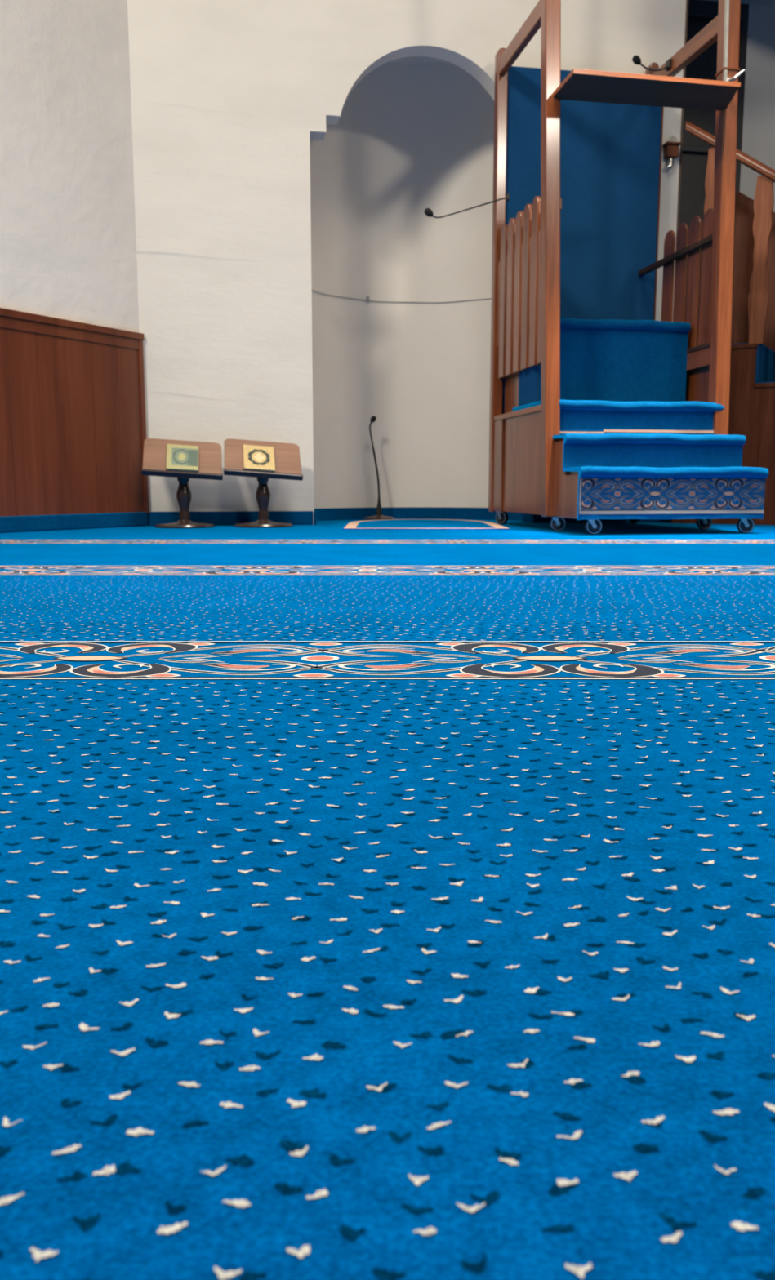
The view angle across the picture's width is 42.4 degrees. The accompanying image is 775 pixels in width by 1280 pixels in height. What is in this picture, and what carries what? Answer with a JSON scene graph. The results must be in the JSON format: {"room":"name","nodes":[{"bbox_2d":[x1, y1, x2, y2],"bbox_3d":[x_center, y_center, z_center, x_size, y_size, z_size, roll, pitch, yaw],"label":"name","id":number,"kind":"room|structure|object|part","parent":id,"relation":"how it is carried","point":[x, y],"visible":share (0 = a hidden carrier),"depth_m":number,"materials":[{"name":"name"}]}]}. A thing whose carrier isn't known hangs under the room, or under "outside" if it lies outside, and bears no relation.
{"room":"mosque","nodes":[
{"label":"mosque","id":0,"kind":"room"},
{"bbox_2d":[0,0,139,333],"bbox_3d":[-2.746,-2.435,1.949,0.150,4.600,6.000,5,10,30],"label":"wall","id":1,"kind":"structure","parent":0,"point":[68,236],"depth_m":4.25,"materials":[{"name":"paint"}]},
{"bbox_2d":[0,327,144,516],"bbox_3d":[-1.695,-0.865,3.832,0.018,0.802,2.100,5,10,30],"label":"wall panel","id":2,"kind":"object","parent":1,"relation":"attached to","point":[71,439],"depth_m":4.33,"materials":[{"name":"brown wood"}]},
{"bbox_2d":[0,511,147,533],"bbox_3d":[-2.673,-0.187,2.241,0.030,0.067,5.980,5,10,30],"label":"baseboard","id":3,"kind":"structure","parent":1,"relation":"attached to","point":[8,524],"depth_m":4.38,"materials":[{"name":"blue carpet"}]},
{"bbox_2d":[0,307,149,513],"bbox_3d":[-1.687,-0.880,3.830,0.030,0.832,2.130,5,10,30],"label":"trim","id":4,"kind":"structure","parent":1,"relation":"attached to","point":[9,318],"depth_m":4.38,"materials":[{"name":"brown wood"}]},
{"bbox_2d":[0,519,774,1279],"bbox_3d":[0.000,-0.117,2.006,14.000,0.001,12.000,0,9,0],"label":"floor","id":5,"kind":"structure","parent":0,"point":[375,904],"depth_m":0.45,"materials":[{"name":"blue carpet"}]},
{"bbox_2d":[141,438,222,528],"bbox_3d":[-0.943,-0.726,4.619,0.360,0.408,0.276,-2,9,-10],"label":"bookstand","id":6,"kind":"object","parent":5,"relation":"on","point":[154,456],"visible":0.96,"depth_m":4.59,"materials":[{"name":"brown wood"}]},
{"bbox_2d":[165,444,198,472],"bbox_3d":[-0.934,-0.828,4.562,0.144,0.134,0.145,-2,9,-10],"label":"book","id":7,"kind":"object","parent":6,"relation":"on","point":[184,458],"visible":1,"depth_m":4.55,"materials":[{"name":"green paper"}]},
{"bbox_3d":[-0.923,-0.835,4.558,0.119,0.088,0.096,-2,9,-10],"label":"panel","id":8,"kind":"part","parent":7,"relation":"part of","materials":[{"name":"paper"}]},
{"bbox_3d":[-0.941,-0.688,4.625,0.070,0.270,0.070,-2,9,-10],"label":"post","id":9,"kind":"part","parent":6,"relation":"part of","materials":[{"name":"brown wood"}]},
{"bbox_2d":[223,438,302,528],"bbox_3d":[-0.585,-0.737,4.681,0.360,0.409,0.276,-2,9,-10],"label":"bookstand","id":10,"kind":"object","parent":5,"relation":"on","point":[286,455],"visible":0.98,"depth_m":4.65,"materials":[{"name":"brown wood"}]},
{"bbox_2d":[243,444,275,472],"bbox_3d":[-0.593,-0.837,4.620,0.145,0.133,0.142,-2,9,-10],"label":"book","id":11,"kind":"object","parent":10,"relation":"on","point":[255,458],"visible":1,"depth_m":4.61,"materials":[{"name":"yellow paper"}]},
{"bbox_3d":[-0.583,-0.697,4.688,0.070,0.270,0.070,-2,9,-10],"label":"post","id":12,"kind":"part","parent":10,"relation":"part of","materials":[{"name":"brown wood"}]},
{"bbox_2d":[362,415,395,519],"bbox_3d":[-0.047,-0.957,5.560,0.180,0.565,0.180,-2,9,-10],"label":"microphone","id":13,"kind":"object","parent":5,"relation":"on","point":[379,515],"visible":1,"depth_m":5.55,"materials":[{"name":"black metal"}]},
{"bbox_2d":[342,519,510,529],"bbox_3d":[0.170,-0.578,4.975,0.730,0.007,1.250,0,9,0],"label":"rug","id":14,"kind":"object","parent":5,"relation":"on","point":[384,524],"visible":1,"depth_m":4.72,"materials":[{"name":"blue carpet"}]},
{"bbox_2d":[488,0,768,534],"bbox_3d":[0.977,-1.962,4.291,0.931,2.950,1.342,-2,9,-10],"label":"pulpit","id":15,"kind":"object","parent":5,"relation":"on","point":[601,408],"visible":1,"depth_m":4.38,"materials":[{"name":"wood"}]},
{"bbox_2d":[423,193,509,217],"bbox_3d":[0.361,-1.979,4.560,0.396,0.118,0.033,-2,9,-10],"label":"microphone","id":16,"kind":"object","parent":15,"relation":"attached to","point":[428,212],"visible":1,"depth_m":4.56,"materials":[{"name":"black metal"}]},
{"bbox_3d":[0.534,-1.700,4.837,0.052,2.143,0.055,-2,9,-10],"label":"post","id":17,"kind":"part","parent":15,"relation":"part of","materials":[{"name":"brown wood"}]},
{"bbox_3d":[0.605,-1.026,4.521,0.036,0.024,0.788,-2,9,-10],"label":"rail","id":18,"kind":"part","parent":15,"relation":"part of","materials":[{"name":"brown wood"}]},
{"bbox_3d":[0.602,-2.607,4.275,0.032,0.080,0.850,-2,9,-10],"label":"rail","id":19,"kind":"part","parent":15,"relation":"part of","materials":[{"name":"brown wood"}]},
{"bbox_3d":[0.624,-1.234,4.494,0.022,0.040,0.785,-2,9,-10],"label":"rail","id":20,"kind":"part","parent":15,"relation":"part of","materials":[{"name":"brown wood"}]},
{"bbox_3d":[0.607,-0.800,4.558,0.016,0.437,0.795,-2,9,-10],"label":"panel","id":21,"kind":"part","parent":15,"relation":"part of","materials":[{"name":"brown wood"}]},
{"bbox_3d":[0.645,-1.941,3.954,0.134,2.888,0.060,-2,9,-10],"label":"post","id":22,"kind":"part","parent":15,"relation":"part of","materials":[{"name":"brown wood"}]},
{"bbox_3d":[0.624,-1.815,4.404,0.022,0.045,0.785,-2,9,-10],"label":"rail","id":23,"kind":"part","parent":15,"relation":"part of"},
{"bbox_3d":[0.940,-1.869,4.886,0.783,1.685,0.024,-2,9,-10],"label":"panel","id":24,"kind":"part","parent":15,"relation":"part of","materials":[{"name":"blue carpet"}]},
{"bbox_2d":[555,73,738,111],"bbox_3d":[1.027,-2.121,3.866,0.736,0.014,0.251,-2,9,-10],"label":"shelf","id":25,"kind":"object","parent":15,"relation":"attached to","point":[634,89],"depth_m":3.84,"materials":[{"name":"brown wood"}]},
{"bbox_2d":[631,55,671,71],"bbox_3d":[1.198,-2.621,4.543,0.174,0.068,0.041,0,9,0],"label":"microphone","id":26,"kind":"object","parent":15,"relation":"attached to","point":[636,60],"visible":1,"depth_m":4.54,"materials":[{"name":"black metal"}]},
{"bbox_3d":[1.283,-1.730,5.013,0.050,2.148,0.055,-2,9,-10],"label":"post","id":27,"kind":"part","parent":15,"relation":"part of","materials":[{"name":"brown wood"}]},
{"bbox_3d":[1.315,-1.754,4.568,0.026,0.025,0.815,-2,9,-10],"label":"rail","id":28,"kind":"part","parent":15,"relation":"part of","materials":[{"name":"brown wood"}]},
{"bbox_3d":[1.318,-2.589,4.437,0.033,0.085,0.870,-2,9,-10],"label":"rail","id":29,"kind":"part","parent":15,"relation":"part of","materials":[{"name":"brown wood"}]},
{"bbox_3d":[1.342,-0.921,4.704,0.016,0.632,0.820,-2,9,-10],"label":"panel","id":30,"kind":"part","parent":15,"relation":"part of","materials":[{"name":"brown wood"}]},
{"bbox_3d":[1.328,-1.270,4.645,0.044,0.075,0.815,-2,9,-10],"label":"rail","id":31,"kind":"part","parent":15,"relation":"part of","materials":[{"name":"brown wood"}]},
{"bbox_3d":[1.315,-1.317,4.635,0.026,0.020,0.815,-2,9,-10],"label":"rail","id":32,"kind":"part","parent":15,"relation":"part of","materials":[{"name":"brown wood"}]},
{"bbox_3d":[1.383,-1.963,4.098,0.133,2.888,0.070,-2,9,-10],"label":"post","id":33,"kind":"part","parent":15,"relation":"part of","materials":[{"name":"brown wood"}]},
{"bbox_2d":[671,120,774,524],"bbox_3d":[2.208,-1.547,4.899,1.418,1.944,0.618,5,10,30],"label":"staircase","id":34,"kind":"structure","parent":5,"relation":"on","point":[751,412],"depth_m":4.88,"materials":[{"name":"brown wood"}]},
{"bbox_3d":[2.070,-0.978,4.745,1.396,0.868,0.030,5,10,30],"label":"panel","id":35,"kind":"part","parent":34,"relation":"part of","materials":[{"name":"brown wood"}]},
{"bbox_3d":[2.067,-1.968,4.594,1.410,1.019,0.066,5,10,30],"label":"handrail","id":36,"kind":"part","parent":34,"relation":"part of","materials":[{"name":"brown wood"}]},
{"bbox_3d":[2.323,-1.639,5.165,1.080,1.443,0.016,5,10,30],"label":"panel","id":37,"kind":"part","parent":34,"relation":"part of","materials":[{"name":"brown wood"}]},
{"bbox_2d":[127,0,685,524],"bbox_3d":[0.099,-2.905,4.996,2.665,4.600,0.623,-2,9,-10],"label":"wall","id":38,"kind":"structure","parent":0,"point":[229,98],"depth_m":4.70,"materials":[{"name":"beige paint"}]},
{"bbox_2d":[310,62,493,508],"bbox_3d":[0.121,-1.863,5.291,1.280,2.450,0.630,-2,9,-10],"label":"wall niche","id":39,"kind":"object","parent":38,"relation":"in","point":[407,140],"visible":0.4,"depth_m":5.53,"materials":[{"name":"paint"}]},
{"bbox_2d":[311,289,491,302],"bbox_3d":[0.111,-1.860,5.354,1.244,0.025,0.497,-2,9,-10],"label":"wire","id":40,"kind":"object","parent":39,"relation":"attached to","point":[366,297],"visible":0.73,"depth_m":5.54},
{"bbox_2d":[314,506,523,520],"bbox_3d":[0.121,-0.685,5.473,1.280,0.067,0.630,-2,9,-10],"label":"baseboard","id":41,"kind":"structure","parent":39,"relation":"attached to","point":[403,513],"depth_m":5.71,"materials":[{"name":"blue carpet"}]},
{"bbox_2d":[146,511,666,525],"bbox_3d":[0.141,-0.630,5.113,2.661,0.067,0.174,-2,9,-10],"label":"baseboard","id":42,"kind":"structure","parent":38,"relation":"attached to","point":[221,517],"depth_m":4.89,"materials":[{"name":"blue carpet"}]},
{"bbox_2d":[662,141,680,169],"bbox_3d":[1.407,-2.398,4.962,0.077,0.124,0.055,-2,9,-10],"label":"wall lamp","id":43,"kind":"object","parent":38,"relation":"attached to","point":[670,148],"visible":0.97,"depth_m":4.95,"materials":[{"name":"brown wood"}]},
{"bbox_2d":[665,0,688,522],"bbox_3d":[1.460,-2.058,5.081,0.012,2.900,0.065,-2,9,-10],"label":"trim","id":44,"kind":"structure","parent":38,"relation":"attached to","point":[686,1],"depth_m":4.98,"materials":[{"name":"brown wood"}]},
{"bbox_2d":[388,56,448,63],"bbox_3d":[0.121,-3.098,5.100,1.280,0.050,0.630,-2,9,-10],"label":"niche","id":45,"kind":"object","parent":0,"point":[410,60],"visible":0.1,"depth_m":5.38,"materials":[{"name":"paint"}]},
{"bbox_2d":[704,0,774,212],"bbox_3d":[2.900,-3.020,5.737,3.113,4.600,0.121,-2,9,-10],"label":"wall","id":46,"kind":"structure","parent":0,"point":[757,136],"depth_m":5.53,"materials":[{"name":"grey paint"}]},
{"bbox_2d":[678,0,748,342],"bbox_3d":[1.663,-2.085,5.650,0.594,2.780,0.100,-2,9,-10],"label":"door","id":47,"kind":"structure","parent":46,"relation":"in","point":[700,13],"depth_m":5.54,"materials":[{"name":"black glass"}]},
{"bbox_3d":[1.667,-2.082,5.630,0.594,2.780,0.060,-2,9,-10],"label":"frame","id":48,"kind":"part","parent":47,"relation":"part of","materials":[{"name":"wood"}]},
{"bbox_2d":[707,0,774,6],"bbox_3d":[3.045,-3.411,4.407,2.962,0.220,2.400,-2,9,-10],"label":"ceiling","id":49,"kind":"structure","parent":0,"point":[764,2],"depth_m":5.42,"materials":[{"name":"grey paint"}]}
]}

